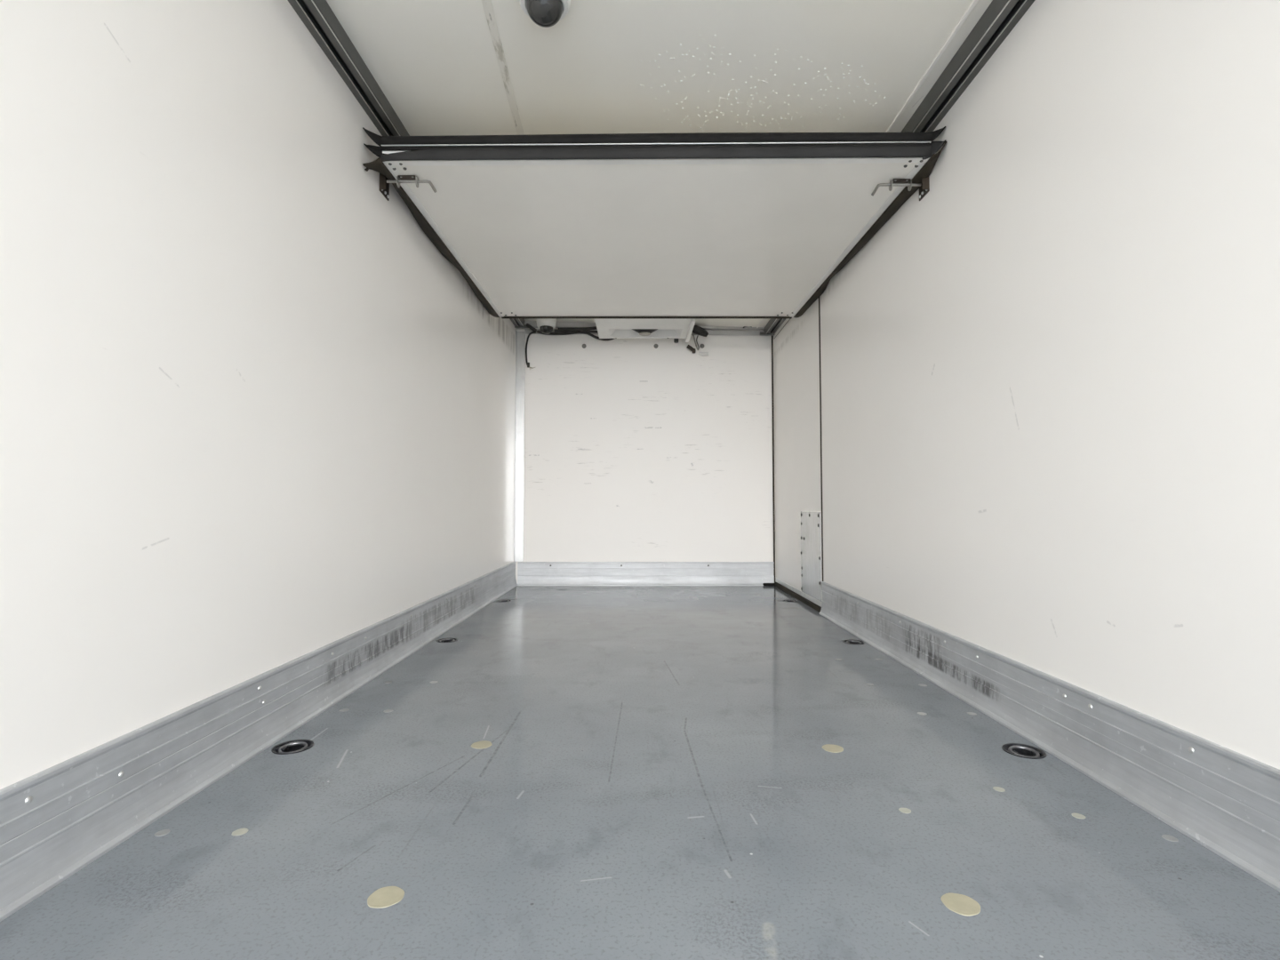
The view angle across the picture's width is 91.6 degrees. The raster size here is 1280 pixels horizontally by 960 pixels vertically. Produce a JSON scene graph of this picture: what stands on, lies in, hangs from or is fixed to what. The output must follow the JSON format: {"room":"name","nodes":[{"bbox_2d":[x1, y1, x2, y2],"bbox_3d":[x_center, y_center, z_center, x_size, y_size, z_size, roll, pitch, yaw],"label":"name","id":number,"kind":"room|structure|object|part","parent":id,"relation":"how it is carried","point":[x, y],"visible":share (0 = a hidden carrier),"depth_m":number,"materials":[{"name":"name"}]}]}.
{"room":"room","nodes":[
{"label":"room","id":0,"kind":"room"},
{"bbox_2d":[0,0,516,789],"bbox_3d":[-1.047,-0.332,1.835,0.070,2.196,6.439,0,-2,0],"label":"wall","id":1,"kind":"structure","parent":0,"point":[254,420],"depth_m":1.45,"materials":[{"name":"white laminate"}]},
{"bbox_2d":[0,561,517,921],"bbox_3d":[-0.998,0.619,1.795,0.028,0.192,6.439,0,-2,0],"label":"baseboard","id":2,"kind":"structure","parent":1,"relation":"attached to","point":[57,820],"depth_m":1.35,"materials":[{"name":"metal"}]},
{"bbox_2d":[379,173,389,200],"bbox_3d":[-0.999,-1.168,2.457,0.026,0.093,0.083,0,-2,0],"label":"bracket","id":3,"kind":"object","parent":1,"relation":"attached to","point":[384,187],"visible":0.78,"depth_m":2.42,"materials":[{"name":"brown metal"}]},
{"bbox_2d":[481,0,524,135],"bbox_3d":[-0.415,-1.451,0.861,0.028,0.009,4.404,0,-2,-2],"label":"trim","id":4,"kind":"structure","parent":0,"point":[487,4],"depth_m":2.09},
{"bbox_2d":[0,585,1279,959],"bbox_3d":[0.038,0.740,1.790,2.100,0.050,6.439,0,-2,0],"label":"floor","id":5,"kind":"structure","parent":0,"point":[656,780],"depth_m":1.21,"materials":[{"name":"grey plastic"}]},
{"bbox_2d":[153,829,170,836],"bbox_3d":[-0.935,0.691,1.219,0.025,0.001,0.025,0,-2,0],"label":"plug","id":6,"kind":"object","parent":5,"relation":"on","point":[164,832],"visible":1,"depth_m":1.22,"materials":[{"name":"grey plastic"}]},
{"bbox_2d":[231,828,247,835],"bbox_3d":[-0.785,0.691,1.222,0.028,0.001,0.028,0,-2,0],"label":"plug","id":7,"kind":"object","parent":5,"relation":"on","point":[241,831],"visible":1,"depth_m":1.22,"materials":[{"name":"beige plastic"}]},
{"bbox_2d":[271,739,314,754],"bbox_3d":[-0.921,0.720,1.652,0.100,0.027,0.100,0,-2,0],"label":"ring","id":8,"kind":"object","parent":5,"relation":"attached to","point":[296,746],"visible":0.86,"depth_m":1.67,"materials":[{"name":"black metal"}]},
{"bbox_2d":[367,886,404,908],"bbox_3d":[-0.416,0.682,1.019,0.057,0.001,0.057,0,-2,0],"label":"plug","id":9,"kind":"object","parent":5,"relation":"on","point":[388,896],"visible":1,"depth_m":1.02,"materials":[{"name":"beige plastic"}]},
{"bbox_2d":[383,709,393,712],"bbox_3d":[-0.785,0.721,1.940,0.030,0.001,0.030,0,-2,0],"label":"plug","id":10,"kind":"object","parent":5,"relation":"on","point":[387,710],"visible":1,"depth_m":1.94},
{"bbox_2d":[436,637,457,642],"bbox_3d":[-0.918,0.774,2.961,0.100,0.027,0.100,0,-2,0],"label":"ring","id":11,"kind":"object","parent":5,"relation":"attached to","point":[450,639],"visible":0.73,"depth_m":2.98,"materials":[{"name":"black metal"}]},
{"bbox_2d":[471,740,492,748],"bbox_3d":[-0.424,0.709,1.667,0.055,0.001,0.055,0,-2,0],"label":"plug","id":12,"kind":"object","parent":5,"relation":"on","point":[484,744],"visible":1,"depth_m":1.67,"materials":[{"name":"beige plastic"}]},
{"bbox_2d":[496,599,511,601],"bbox_3d":[-0.916,0.825,4.189,0.100,0.027,0.100,0,-2,0],"label":"ring","id":13,"kind":"object","parent":5,"relation":"attached to","point":[503,600],"visible":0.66,"depth_m":4.21,"materials":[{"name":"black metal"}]},
{"bbox_2d":[782,599,797,601],"bbox_3d":[1.010,0.825,4.189,0.100,0.027,0.100,0,-2,0],"label":"ring","id":14,"kind":"object","parent":5,"relation":"attached to","point":[786,600],"visible":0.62,"depth_m":4.21,"materials":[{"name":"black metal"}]},
{"bbox_2d":[821,744,843,752],"bbox_3d":[0.509,0.708,1.641,0.055,0.001,0.055,0,-2,0],"label":"plug","id":15,"kind":"object","parent":5,"relation":"on","point":[834,748],"visible":1,"depth_m":1.64,"materials":[{"name":"beige plastic"}]},
{"bbox_2d":[842,639,864,644],"bbox_3d":[1.004,0.772,2.921,0.100,0.027,0.100,0,-2,0],"label":"ring","id":16,"kind":"object","parent":5,"relation":"attached to","point":[850,641],"visible":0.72,"depth_m":2.94,"materials":[{"name":"black metal"}]},
{"bbox_2d":[898,808,911,813],"bbox_3d":[0.557,0.694,1.307,0.024,0.001,0.024,0,-2,0],"label":"plug","id":17,"kind":"object","parent":5,"relation":"on","point":[902,810],"visible":1,"depth_m":1.31,"materials":[{"name":"beige plastic"}]},
{"bbox_2d":[917,712,927,715],"bbox_3d":[0.868,0.720,1.916,0.028,0.001,0.028,0,-2,0],"label":"plug","id":18,"kind":"object","parent":5,"relation":"on","point":[918,713],"visible":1,"depth_m":1.92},
{"bbox_2d":[940,892,980,915],"bbox_3d":[0.517,0.682,1.000,0.057,0.001,0.058,0,-2,0],"label":"plug","id":19,"kind":"object","parent":5,"relation":"on","point":[961,904],"visible":1,"depth_m":1.00,"materials":[{"name":"beige plastic"}]},
{"bbox_2d":[966,712,976,715],"bbox_3d":[1.021,0.720,1.916,0.028,0.001,0.028,0,-2,0],"label":"plug","id":20,"kind":"object","parent":5,"relation":"on","point":[968,713],"visible":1,"depth_m":1.92,"materials":[{"name":"grey plastic"}]},
{"bbox_2d":[992,786,1005,791],"bbox_3d":[0.811,0.698,1.405,0.024,0.001,0.024,0,-2,0],"label":"plug","id":21,"kind":"object","parent":5,"relation":"on","point":[997,788],"visible":1,"depth_m":1.41,"materials":[{"name":"beige plastic"}]},
{"bbox_2d":[1001,743,1047,759],"bbox_3d":[1.002,0.719,1.624,0.100,0.027,0.100,0,-2,0],"label":"ring","id":22,"kind":"object","parent":5,"relation":"attached to","point":[1021,750],"visible":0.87,"depth_m":1.64,"materials":[{"name":"black metal"}]},
{"bbox_2d":[1071,813,1085,818],"bbox_3d":[0.905,0.693,1.285,0.024,0.001,0.024,0,-2,0],"label":"plug","id":23,"kind":"object","parent":5,"relation":"on","point":[1076,815],"visible":1,"depth_m":1.28,"materials":[{"name":"beige plastic"}]},
{"bbox_2d":[1161,834,1178,841],"bbox_3d":[1.021,0.690,1.198,0.025,0.001,0.025,0,-2,0],"label":"plug","id":24,"kind":"object","parent":5,"relation":"on","point":[1172,838],"visible":1,"depth_m":1.20,"materials":[{"name":"grey plastic"}]},
{"bbox_2d":[515,328,775,583],"bbox_3d":[0.038,-0.198,5.087,2.240,2.196,0.070,0,-2,0],"label":"wall","id":25,"kind":"structure","parent":0,"point":[636,451],"depth_m":5.05,"materials":[{"name":"white laminate"}]},
{"bbox_2d":[513,330,525,561],"bbox_3d":[-0.976,-0.278,5.045,0.072,1.876,0.020,0,-2,0],"label":"trim","id":26,"kind":"structure","parent":25,"relation":"attached to","point":[520,336],"depth_m":5.05,"materials":[{"name":"metal"}]},
{"bbox_2d":[525,331,535,368],"bbox_3d":[-0.892,-1.052,5.065,0.089,0.318,0.024,0,-2,3],"label":"cable","id":27,"kind":"object","parent":25,"relation":"attached to","point":[532,332],"visible":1,"depth_m":5.07,"materials":[{"name":"rubber"}]},
{"bbox_2d":[536,330,614,340],"bbox_3d":[-0.507,-1.175,5.049,0.664,0.090,0.032,0,-2,1],"label":"cable","id":28,"kind":"object","parent":25,"relation":"attached to","point":[538,332],"visible":0.71,"depth_m":5.04,"materials":[{"name":"black rubber"}]},
{"bbox_2d":[524,320,764,335],"bbox_3d":[0.058,-1.237,5.072,2.000,0.112,0.045,0,-2,0],"label":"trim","id":29,"kind":"structure","parent":25,"relation":"attached to","point":[711,330],"depth_m":5.07,"materials":[{"name":"metal"}]},
{"bbox_2d":[517,561,774,585],"bbox_3d":[0.046,0.753,4.998,2.060,0.189,0.028,0,-2,0],"label":"baseboard","id":30,"kind":"structure","parent":25,"relation":"attached to","point":[529,573],"depth_m":5.00,"materials":[{"name":"metal"}]},
{"bbox_2d":[686,334,708,356],"bbox_3d":[0.467,-1.095,5.056,0.179,0.177,0.035,0,-2,-5],"label":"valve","id":31,"kind":"object","parent":25,"relation":"attached to","point":[693,350],"visible":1,"depth_m":5.04,"materials":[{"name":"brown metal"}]},
{"bbox_2d":[771,336,775,582],"bbox_3d":[1.081,-0.166,5.044,0.014,2.030,0.012,0,-2,0],"label":"trim","id":32,"kind":"structure","parent":25,"relation":"attached to","point":[772,405],"depth_m":5.04,"materials":[{"name":"brown rubber"}]},
{"bbox_2d":[326,0,992,327],"bbox_3d":[0.038,-1.431,1.915,2.240,0.134,6.509,0,-2,0],"label":"ceiling","id":33,"kind":"structure","parent":0,"point":[435,62],"depth_m":2.07,"materials":[{"name":"white laminate"}]},
{"bbox_2d":[288,0,527,328],"bbox_3d":[-0.952,-1.394,1.878,0.120,0.066,6.437,0,-2,0],"label":"rail","id":34,"kind":"object","parent":33,"relation":"attached to","point":[317,16],"visible":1,"depth_m":2.06,"materials":[{"name":"metal"}]},
{"bbox_2d":[525,323,536,332],"bbox_3d":[-0.878,-1.231,5.026,0.092,0.068,0.035,1,-3,-20],"label":"cable","id":35,"kind":"object","parent":34,"relation":"attached to","point":[528,325],"visible":1,"depth_m":5.01,"materials":[{"name":"black rubber"}]},
{"bbox_2d":[519,0,570,27],"bbox_3d":[-0.275,-1.363,1.793,0.152,0.091,0.152,0,-2,0],"label":"dome camera","id":36,"kind":"object","parent":33,"relation":"attached to","point":[545,13],"visible":1,"depth_m":1.78,"materials":[{"name":"black plastic"}]},
{"bbox_2d":[536,318,556,334],"bbox_3d":[-0.745,-1.227,4.955,0.158,0.126,0.158,0,-2,0],"label":"dome camera","id":37,"kind":"object","parent":33,"relation":"attached to","point":[546,325],"visible":0.98,"depth_m":4.91,"materials":[{"name":"white plastic"}]},
{"bbox_2d":[554,326,597,332],"bbox_3d":[-0.493,-1.215,5.023,0.394,0.046,0.047,0,-2,4],"label":"cable","id":38,"kind":"object","parent":37,"relation":"attached to","point":[593,327],"visible":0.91,"depth_m":5.01,"materials":[{"name":"black rubber"}]},
{"bbox_2d":[557,328,597,332],"bbox_3d":[-0.484,-1.202,5.000,0.352,0.046,0.029,0,-2,2],"label":"cable","id":39,"kind":"object","parent":37,"relation":"attached to","point":[579,329],"visible":0.92,"depth_m":5.00,"materials":[{"name":"black rubber"}]},
{"bbox_2d":[594,318,695,343],"bbox_3d":[0.035,-1.194,4.652,0.737,0.192,0.618,0,-2,0],"label":"refrigeration unit","id":40,"kind":"object","parent":33,"relation":"attached to","point":[676,329],"visible":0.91,"depth_m":4.63,"materials":[{"name":"white plastic"}]},
{"bbox_3d":[0.376,-1.118,4.635,0.036,0.038,0.570,0,-2,0],"label":"panel","id":41,"kind":"part","parent":40,"relation":"part of","materials":[{"name":"white plastic"}]},
{"bbox_2d":[362,126,947,318],"bbox_3d":[0.038,-1.192,3.191,2.097,0.279,1.983,0,-2,0],"label":"partition panel","id":42,"kind":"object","parent":33,"relation":"hanging from","point":[695,225],"depth_m":2.65,"materials":[{"name":"white paint"}]},
{"bbox_3d":[-0.872,-1.123,2.378,0.191,0.048,0.011,0,-2,0],"label":"bolt rod","id":43,"kind":"part","parent":42,"relation":"part of","materials":[{"name":"metal"}]},
{"bbox_3d":[0.979,-1.110,2.378,0.191,0.048,0.011,0,-2,0],"label":"bolt rod","id":44,"kind":"part","parent":42,"relation":"part of","materials":[{"name":"metal"}]},
{"bbox_2d":[692,325,708,336],"bbox_3d":[0.480,-1.202,5.017,0.147,0.095,0.067,0,-2,0],"label":"hose","id":45,"kind":"object","parent":33,"relation":"attached to","point":[697,330],"visible":0.79,"depth_m":4.99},
{"bbox_2d":[640,34,885,131],"bbox_3d":[0.436,-1.368,2.293,0.874,0.026,0.702,0,-2,0],"label":"beads","id":46,"kind":"object","parent":33,"relation":"attached to","point":[700,35],"visible":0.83,"depth_m":2.19,"materials":[{"name":"liquid"}]},
{"bbox_2d":[759,0,1035,335],"bbox_3d":[1.028,-1.336,1.875,0.120,0.068,6.437,0,-2,0],"label":"rail","id":47,"kind":"object","parent":33,"relation":"attached to","point":[1000,18],"visible":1,"depth_m":1.98,"materials":[{"name":"metal"}]},
{"bbox_2d":[756,0,978,327],"bbox_3d":[0.961,-1.368,1.878,0.014,0.007,6.439,0,-2,0],"label":"trim","id":48,"kind":"structure","parent":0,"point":[973,4],"depth_m":2.03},
{"bbox_2d":[773,0,1279,769],"bbox_3d":[1.123,-0.301,1.833,0.070,2.134,6.439,0,-2,0],"label":"wall","id":49,"kind":"structure","parent":0,"point":[1051,376],"depth_m":1.52,"materials":[{"name":"white laminate"}]},
{"bbox_2d":[762,288,823,612],"bbox_3d":[1.069,-0.182,4.388,0.168,2.008,1.325,0,-2,0],"label":"door","id":50,"kind":"structure","parent":49,"relation":"in","point":[796,347],"depth_m":4.22,"materials":[{"name":"white laminate"}]},
{"bbox_3d":[1.089,0.470,3.963,0.007,0.537,0.454,0,-2,0],"label":"kick plate","id":51,"kind":"part","parent":50,"relation":"part of","materials":[{"name":"silver metal"}]},
{"bbox_2d":[918,176,929,200],"bbox_3d":[1.075,-1.133,2.379,0.026,0.098,0.080,0,-2,0],"label":"bracket","id":52,"kind":"object","parent":49,"relation":"attached to","point":[924,188],"visible":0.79,"depth_m":2.34,"materials":[{"name":"brown metal"}]},
{"bbox_2d":[819,581,1279,892],"bbox_3d":[1.074,0.592,1.133,0.028,0.192,5.113,0,-2,0],"label":"baseboard","id":53,"kind":"structure","parent":49,"relation":"attached to","point":[1225,800],"depth_m":1.42,"materials":[{"name":"metal"}]}
]}

